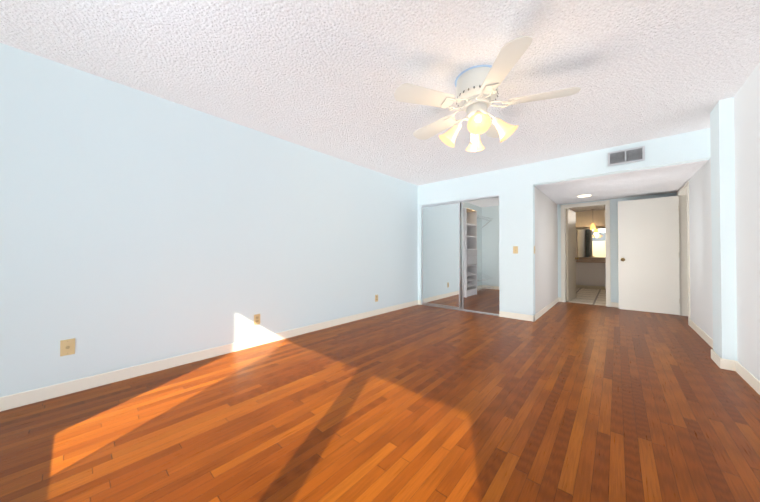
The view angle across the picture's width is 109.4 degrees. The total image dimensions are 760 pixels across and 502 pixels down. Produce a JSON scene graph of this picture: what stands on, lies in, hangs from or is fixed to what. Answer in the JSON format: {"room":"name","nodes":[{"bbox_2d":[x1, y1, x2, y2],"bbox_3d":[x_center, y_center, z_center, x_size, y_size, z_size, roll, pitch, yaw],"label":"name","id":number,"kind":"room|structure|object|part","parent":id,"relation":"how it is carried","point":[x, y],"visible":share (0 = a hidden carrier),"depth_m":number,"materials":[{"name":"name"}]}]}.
{"room":"empty bedroom","nodes":[
{"label":"empty bedroom","id":0,"kind":"room"},
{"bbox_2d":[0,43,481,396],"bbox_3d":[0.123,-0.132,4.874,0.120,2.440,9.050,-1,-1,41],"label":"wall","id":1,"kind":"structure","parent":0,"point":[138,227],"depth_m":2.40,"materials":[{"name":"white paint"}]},
{"bbox_2d":[60,338,74,355],"bbox_3d":[-2.315,0.714,1.995,0.008,0.116,0.072,-1,-1,41],"label":"jack","id":2,"kind":"object","parent":1,"relation":"attached to","point":[67,346],"visible":1,"depth_m":1.99,"materials":[{"name":"brown plastic"}]},
{"bbox_2d":[0,300,417,411],"bbox_3d":[-0.976,1.028,3.511,0.013,0.092,5.330,-1,-1,41],"label":"baseboard","id":3,"kind":"structure","parent":1,"relation":"attached to","point":[37,395],"depth_m":2.38,"materials":[{"name":"white wood"}]},
{"bbox_2d":[254,314,259,324],"bbox_3d":[-1.391,0.774,3.046,0.008,0.116,0.072,-1,-1,41],"label":"electrical outlet","id":4,"kind":"object","parent":1,"relation":"attached to","point":[256,319],"visible":1,"depth_m":3.04,"materials":[{"name":"brown plastic"}]},
{"bbox_2d":[0,288,759,501],"bbox_3d":[2.060,1.121,3.157,5.280,0.100,9.050,-1,-1,41],"label":"floor","id":5,"kind":"structure","parent":0,"point":[567,402],"depth_m":1.67,"materials":[{"name":"brown wood"}]},
{"bbox_2d":[421,304,498,315],"bbox_3d":[1.439,1.080,4.995,1.518,0.017,0.081,-1,-1,41],"label":"track","id":6,"kind":"object","parent":5,"relation":"on","point":[464,310],"visible":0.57,"depth_m":4.84,"materials":[{"name":"silver metal"}]},
{"bbox_2d":[422,207,422,303],"bbox_3d":[0.868,0.087,5.480,0.022,1.966,0.024,-1,-1,41],"label":"stile","id":7,"kind":"object","parent":6,"relation":"on","point":[422,255],"visible":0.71,"depth_m":5.47,"materials":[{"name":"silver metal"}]},
{"bbox_2d":[423,302,458,308],"bbox_3d":[1.167,1.052,5.207,0.775,0.032,0.024,-1,-1,41],"label":"rail","id":8,"kind":"object","parent":6,"relation":"on","point":[441,305],"visible":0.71,"depth_m":5.17,"materials":[{"name":"silver metal"}]},
{"bbox_2d":[423,203,458,306],"bbox_3d":[1.167,0.080,5.217,0.775,1.912,0.012,-1,-1,41],"label":"mirror glass","id":9,"kind":"object","parent":6,"relation":"on","point":[440,255],"visible":0.86,"depth_m":5.19,"materials":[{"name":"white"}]},
{"bbox_2d":[423,202,458,207],"bbox_3d":[1.167,-0.887,5.227,0.775,0.022,0.024,-1,-1,41],"label":"rail","id":10,"kind":"object","parent":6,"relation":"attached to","point":[441,205],"visible":0.79,"depth_m":5.19,"materials":[{"name":"silver metal"}]},
{"bbox_2d":[459,202,460,308],"bbox_3d":[1.466,0.082,4.954,0.022,1.966,0.024,-1,-1,41],"label":"stile","id":11,"kind":"object","parent":6,"relation":"on","point":[459,264],"visible":1,"depth_m":4.95,"materials":[{"name":"silver metal"}]},
{"bbox_2d":[462,202,463,308],"bbox_3d":[1.521,0.082,4.956,0.022,1.966,0.024,-1,-1,41],"label":"stile","id":12,"kind":"object","parent":6,"relation":"on","point":[462,264],"visible":1,"depth_m":4.95,"materials":[{"name":"silver metal"}]},
{"bbox_3d":[1.222,1.052,5.210,0.776,0.032,0.024,-1,-1,41],"label":"rail","id":13,"kind":"object","parent":6,"relation":"on","visible":0},
{"bbox_2d":[460,203,461,306],"bbox_3d":[1.222,0.080,5.220,0.776,1.912,0.012,-1,-1,41],"label":"mirror glass","id":14,"kind":"object","parent":13,"relation":"on","point":[461,246],"visible":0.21,"depth_m":4.97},
{"bbox_2d":[463,208,492,297],"bbox_3d":[2.135,0.042,6.742,0.428,2.130,3.336,-1,-1,41],"label":"organizer","id":15,"kind":"object","parent":5,"relation":"on","point":[470,216],"visible":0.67,"depth_m":6.84,"materials":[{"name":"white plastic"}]},
{"bbox_3d":[2.152,0.054,6.716,0.312,0.175,0.598,-1,-1,41],"label":"shelf tower drawer","id":16,"kind":"part","parent":15,"relation":"part of","materials":[{"name":"grey wood"}]},
{"bbox_3d":[2.152,0.242,6.714,0.312,0.180,0.598,-1,-1,41],"label":"shelf tower drawer","id":17,"kind":"part","parent":15,"relation":"part of","materials":[{"name":"grey wood"}]},
{"bbox_2d":[0,0,759,206],"bbox_3d":[1.617,-1.415,3.572,4.100,0.100,9.050,-1,-1,41],"label":"ceiling","id":18,"kind":"structure","parent":0,"point":[328,77],"depth_m":1.97,"materials":[{"name":"white paint"}]},
{"bbox_2d":[394,36,580,151],"bbox_3d":[0.791,-1.086,2.200,1.337,0.587,1.312,-1,-1,41],"label":"ceiling fan","id":19,"kind":"object","parent":18,"relation":"hanging from","point":[476,90],"visible":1,"depth_m":2.04,"materials":[{"name":"white metal"}]},
{"bbox_3d":[0.338,-1.156,2.024,0.333,0.039,0.447,-1,-1,41],"label":"blade","id":20,"kind":"part","parent":19,"relation":"part of","materials":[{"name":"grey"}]},
{"bbox_3d":[0.513,-1.151,2.536,0.477,0.039,0.234,-1,-1,41],"label":"blade","id":21,"kind":"part","parent":19,"relation":"part of","materials":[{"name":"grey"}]},
{"bbox_3d":[0.561,-0.943,2.213,0.164,0.172,0.156,-1,-1,41],"label":"lamp shade","id":22,"kind":"part","parent":19,"relation":"part of","materials":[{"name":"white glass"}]},
{"bbox_3d":[0.832,-0.941,2.371,0.156,0.172,0.164,-1,-1,41],"label":"lamp shade","id":23,"kind":"part","parent":19,"relation":"part of","materials":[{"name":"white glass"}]},
{"bbox_3d":[0.725,-0.975,1.979,0.048,0.068,0.060,-1,-1,41],"label":"light bulb","id":24,"kind":"part","parent":19,"relation":"part of","materials":[{"name":"beige glass"}]},
{"bbox_3d":[0.719,-0.946,1.943,0.156,0.172,0.164,-1,-1,41],"label":"lamp shade","id":25,"kind":"part","parent":19,"relation":"part of","materials":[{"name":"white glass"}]},
{"bbox_3d":[1.042,-1.151,2.535,0.184,0.039,0.478,-1,-1,41],"label":"blade","id":26,"kind":"part","parent":19,"relation":"part of","materials":[{"name":"grey"}]},
{"bbox_3d":[0.774,-1.159,1.701,0.382,0.039,0.415,-1,-1,41],"label":"blade","id":27,"kind":"part","parent":19,"relation":"part of","materials":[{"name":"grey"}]},
{"bbox_3d":[0.990,-0.944,2.100,0.164,0.172,0.156,-1,-1,41],"label":"lamp shade","id":28,"kind":"part","parent":19,"relation":"part of","materials":[{"name":"white glass"}]},
{"bbox_3d":[1.213,-1.156,2.020,0.465,0.039,0.291,-1,-1,41],"label":"blade","id":29,"kind":"part","parent":19,"relation":"part of","materials":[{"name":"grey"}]},
{"bbox_2d":[418,185,421,303],"bbox_3d":[0.849,-0.125,5.547,0.080,2.440,0.120,-1,-1,41],"label":"wall","id":30,"kind":"structure","parent":0,"point":[419,247],"depth_m":5.50,"materials":[{"name":"white paint"}]},
{"bbox_2d":[421,163,534,315],"bbox_3d":[1.637,-0.132,4.854,2.020,2.440,0.120,-1,-1,41],"label":"wall","id":31,"kind":"structure","parent":0,"point":[516,228],"depth_m":4.35,"materials":[{"name":"white paint"}]},
{"bbox_2d":[421,195,498,206],"bbox_3d":[1.439,-0.916,5.015,1.518,0.027,0.081,-1,-1,41],"label":"track","id":32,"kind":"object","parent":31,"relation":"in","point":[482,198],"depth_m":4.84,"materials":[{"name":"silver metal"}]},
{"bbox_2d":[513,246,517,253],"bbox_3d":[2.166,-0.018,4.303,0.072,0.116,0.006,-1,-1,41],"label":"light switch","id":33,"kind":"object","parent":31,"relation":"attached to","point":[514,248],"visible":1,"depth_m":4.30,"materials":[{"name":"brown plastic"}]},
{"bbox_2d":[499,311,534,321],"bbox_3d":[2.169,1.036,4.286,0.513,0.092,0.013,-1,-1,41],"label":"baseboard","id":34,"kind":"structure","parent":31,"relation":"attached to","point":[516,316],"depth_m":4.28,"materials":[{"name":"white wood"}]},
{"bbox_2d":[482,206,498,285],"bbox_3d":[3.860,-0.105,7.533,1.980,2.440,0.120,-1,-1,41],"label":"wall","id":35,"kind":"structure","parent":0,"point":[490,249],"depth_m":7.96,"materials":[{"name":"white paint"}]},
{"bbox_2d":[482,285,498,289],"bbox_3d":[3.821,1.069,7.466,1.967,0.092,0.013,-1,-1,41],"label":"baseboard","id":36,"kind":"structure","parent":35,"relation":"attached to","point":[495,287],"depth_m":7.90,"materials":[{"name":"white wood"}]},
{"bbox_2d":[535,187,576,313],"bbox_3d":[4.345,-0.115,6.494,0.120,2.440,5.920,-1,-1,41],"label":"wall","id":37,"kind":"structure","parent":0,"point":[546,259],"depth_m":4.86,"materials":[{"name":"white paint"}]},
{"bbox_2d":[533,297,558,320],"bbox_3d":[3.112,1.043,4.980,0.013,0.092,2.303,-1,-1,41],"label":"baseboard","id":38,"kind":"structure","parent":37,"relation":"attached to","point":[540,313],"depth_m":4.76,"materials":[{"name":"white wood"}]},
{"bbox_2d":[557,204,563,297],"bbox_3d":[3.953,-0.122,5.867,0.120,2.440,0.120,-1,-1,41],"label":"wall","id":39,"kind":"structure","parent":0,"point":[559,244],"depth_m":5.84,"materials":[{"name":"white paint"}]},
{"bbox_2d":[566,209,575,300],"bbox_3d":[4.310,0.088,6.068,0.655,2.000,0.036,1,-1,-42],"label":"door","id":40,"kind":"structure","parent":39,"relation":"attached to","point":[570,254],"depth_m":5.99,"materials":[{"name":"beige wood"}]},
{"bbox_2d":[566,288,605,305],"bbox_3d":[5.537,1.106,6.838,1.200,0.004,3.570,-1,-1,41],"label":"floor","id":41,"kind":"structure","parent":0,"point":[591,296],"depth_m":6.51,"materials":[{"name":"beige tile"}]},
{"bbox_2d":[576,257,605,289],"bbox_3d":[6.517,0.659,7.956,1.196,0.920,0.598,-1,-1,41],"label":"vanity unit","id":42,"kind":"object","parent":41,"relation":"on","point":[590,273],"visible":0.48,"depth_m":7.93,"materials":[{"name":"white laminate"}]},
{"bbox_2d":[570,205,604,211],"bbox_3d":[5.557,-1.216,6.884,1.200,0.050,3.510,-1,-1,41],"label":"ceiling","id":43,"kind":"structure","parent":0,"point":[583,209],"depth_m":7.51,"materials":[{"name":"beige paint"}]},
{"bbox_2d":[576,210,604,228],"bbox_3d":[6.534,-0.949,7.992,1.196,0.458,0.548,-1,-1,41],"label":"soffit","id":44,"kind":"structure","parent":43,"relation":"attached to","point":[585,219],"depth_m":7.92,"materials":[{"name":"beige"}]},
{"bbox_2d":[590,209,595,229],"bbox_3d":[6.083,-0.893,7.690,0.130,0.580,0.130,-1,-1,41],"label":"pendant lamp","id":45,"kind":"object","parent":43,"relation":"hanging from","point":[592,227],"visible":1,"depth_m":7.65,"materials":[{"name":"yellow glass"}]},
{"bbox_2d":[576,227,605,257],"bbox_3d":[6.756,-0.098,8.235,1.200,2.440,0.120,-1,-1,41],"label":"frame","id":46,"kind":"structure","parent":0,"point":[577,243],"depth_m":8.50,"materials":[{"name":"brown paint"}]},
{"bbox_2d":[577,229,605,256],"bbox_3d":[6.712,-0.243,8.187,1.140,0.870,0.011,-1,-1,41],"label":"vanity mirror","id":47,"kind":"object","parent":46,"relation":"attached to","point":[590,242],"visible":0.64,"depth_m":8.33,"materials":[{"name":"clear glass"}]},
{"bbox_2d":[564,192,676,302],"bbox_3d":[4.614,-0.128,5.285,1.640,2.440,0.120,-1,-1,41],"label":"wall","id":48,"kind":"structure","parent":0,"point":[614,247],"depth_m":5.24,"materials":[{"name":"white paint"}]},
{"bbox_2d":[561,205,564,301],"bbox_3d":[3.931,0.052,5.795,0.060,2.090,0.014,-1,-1,41],"label":"door frame","id":49,"kind":"structure","parent":48,"relation":"attached to","point":[562,260],"depth_m":5.79,"materials":[{"name":"beige wood"}]},
{"bbox_2d":[564,201,605,207],"bbox_3d":[4.213,-0.965,5.557,0.690,0.060,0.014,-1,-1,41],"label":"door frame","id":50,"kind":"structure","parent":48,"relation":"attached to","point":[585,204],"depth_m":5.54,"materials":[{"name":"beige wood"}]},
{"bbox_2d":[564,204,606,305],"bbox_3d":[4.257,0.080,5.597,0.690,2.030,0.120,-1,-1,41],"label":"door frame","id":51,"kind":"structure","parent":48,"relation":"attached to","point":[565,250],"depth_m":5.78,"materials":[{"name":"beige wood"}]},
{"bbox_3d":[4.257,-0.928,5.607,0.666,0.012,0.120,-1,-1,41],"label":"vanity door jamb top","id":52,"kind":"part","parent":51,"relation":"part of","materials":[{"name":"white wood"}]},
{"bbox_3d":[4.511,0.078,5.373,0.012,2.030,0.120,-1,-1,41],"label":"vanity door jamb","id":53,"kind":"part","parent":51,"relation":"part of","materials":[{"name":"white wood"}]},
{"bbox_2d":[606,200,610,306],"bbox_3d":[4.494,0.047,5.299,0.060,2.090,0.014,-1,-1,41],"label":"door frame","id":54,"kind":"structure","parent":48,"relation":"attached to","point":[608,277],"depth_m":5.29,"materials":[{"name":"beige wood"}]},
{"bbox_2d":[611,302,618,307],"bbox_3d":[4.848,1.043,4.978,0.872,0.092,0.013,-1,-1,41],"label":"baseboard","id":55,"kind":"structure","parent":48,"relation":"attached to","point":[613,304],"depth_m":5.23,"materials":[{"name":"white wood"}]},
{"bbox_2d":[535,160,707,204],"bbox_3d":[4.300,-1.055,4.045,3.060,0.050,2.170,-1,-1,41],"label":"ceiling","id":56,"kind":"structure","parent":0,"point":[663,180],"depth_m":4.23,"materials":[{"name":"white paint"}]},
{"bbox_2d":[533,128,710,185],"bbox_3d":[3.056,-1.200,3.616,1.760,0.330,0.120,-1,-1,41],"label":"soffit","id":57,"kind":"structure","parent":0,"point":[686,147],"depth_m":3.42,"materials":[{"name":"white paint"}]},
{"bbox_2d":[608,146,644,165],"bbox_3d":[3.147,-1.212,3.448,0.350,0.180,0.012,-1,-1,41],"label":"air vent grille","id":58,"kind":"object","parent":57,"relation":"attached to","point":[630,155],"visible":1,"depth_m":3.44,"materials":[{"name":"silver metal"}]},
{"bbox_3d":[3.147,-1.290,3.449,0.306,0.022,0.012,-1,-1,41],"label":"frame","id":59,"kind":"part","parent":58,"relation":"part of","materials":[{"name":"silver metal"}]},
{"bbox_3d":[3.147,-1.133,3.447,0.306,0.022,0.012,-1,-1,41],"label":"frame","id":60,"kind":"part","parent":58,"relation":"part of","materials":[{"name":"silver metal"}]},
{"bbox_3d":[3.271,-1.213,3.340,0.022,0.180,0.012,-1,-1,41],"label":"frame","id":61,"kind":"part","parent":58,"relation":"part of","materials":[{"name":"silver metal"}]},
{"bbox_2d":[688,62,759,380],"bbox_3d":[2.348,-0.168,1.378,0.120,2.440,6.740,-1,-1,41],"label":"wall","id":62,"kind":"structure","parent":0,"point":[747,150],"depth_m":2.27,"materials":[{"name":"white paint"}]},
{"bbox_2d":[689,319,712,347],"bbox_3d":[3.923,1.026,3.256,0.013,0.092,1.692,-1,-1,41],"label":"baseboard","id":63,"kind":"structure","parent":62,"relation":"attached to","point":[702,334],"depth_m":3.33,"materials":[{"name":"white wood"}]},
{"bbox_2d":[710,97,736,360],"bbox_3d":[3.229,-0.156,2.534,0.085,2.440,0.300,-1,-1,41],"label":"pilaster","id":64,"kind":"object","parent":62,"relation":"attached to","point":[723,232],"visible":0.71,"depth_m":2.44,"materials":[{"name":"white paint"}]},
{"bbox_2d":[711,349,720,367],"bbox_3d":[3.197,1.019,2.560,0.013,0.092,0.313,-1,-1,41],"label":"baseboard","id":65,"kind":"structure","parent":64,"relation":"attached to","point":[715,357],"depth_m":2.55,"materials":[{"name":"white wood"}]},
{"bbox_2d":[720,358,735,370],"bbox_3d":[3.121,1.017,2.409,0.098,0.092,0.013,-1,-1,41],"label":"baseboard","id":66,"kind":"structure","parent":64,"relation":"attached to","point":[727,364],"depth_m":2.41,"materials":[{"name":"white wood"}]},
{"bbox_2d":[735,361,759,394],"bbox_3d":[1.650,0.999,0.673,0.013,0.092,4.537,-1,-1,41],"label":"baseboard","id":67,"kind":"structure","parent":62,"relation":"attached to","point":[749,378],"depth_m":2.15,"materials":[{"name":"white wood"}]},
{"bbox_3d":[5.208,-0.134,4.629,0.120,2.440,0.320,-1,-1,41],"label":"wall","id":68,"kind":"structure","parent":0,"visible":0},
{"bbox_2d":[618,196,679,314],"bbox_3d":[4.742,0.074,4.778,0.770,2.003,0.036,-1,-1,41],"label":"hall door","id":69,"kind":"structure","parent":68,"relation":"in","point":[649,266],"depth_m":4.75,"materials":[{"name":"white paint"}]},
{"bbox_2d":[677,181,690,324],"bbox_3d":[4.813,0.036,4.189,0.134,2.090,0.860,-1,-1,41],"label":"door frame","id":70,"kind":"structure","parent":68,"relation":"attached to","point":[683,253],"depth_m":4.50,"materials":[{"name":"beige wood"}]},
{"bbox_3d":[4.788,-0.978,4.261,0.014,0.060,0.800,-1,-1,41],"label":"hall door top trim","id":71,"kind":"part","parent":70,"relation":"part of","materials":[{"name":"white wood"}]},
{"bbox_3d":[4.838,-0.943,4.217,0.120,0.012,0.776,-1,-1,41],"label":"hall door jamb top","id":72,"kind":"part","parent":70,"relation":"part of","materials":[{"name":"white wood"}]},
{"bbox_3d":[4.504,0.034,3.928,0.014,2.090,0.060,-1,-1,41],"label":"hall door trim","id":73,"kind":"part","parent":70,"relation":"part of","materials":[{"name":"white wood"}]}
]}

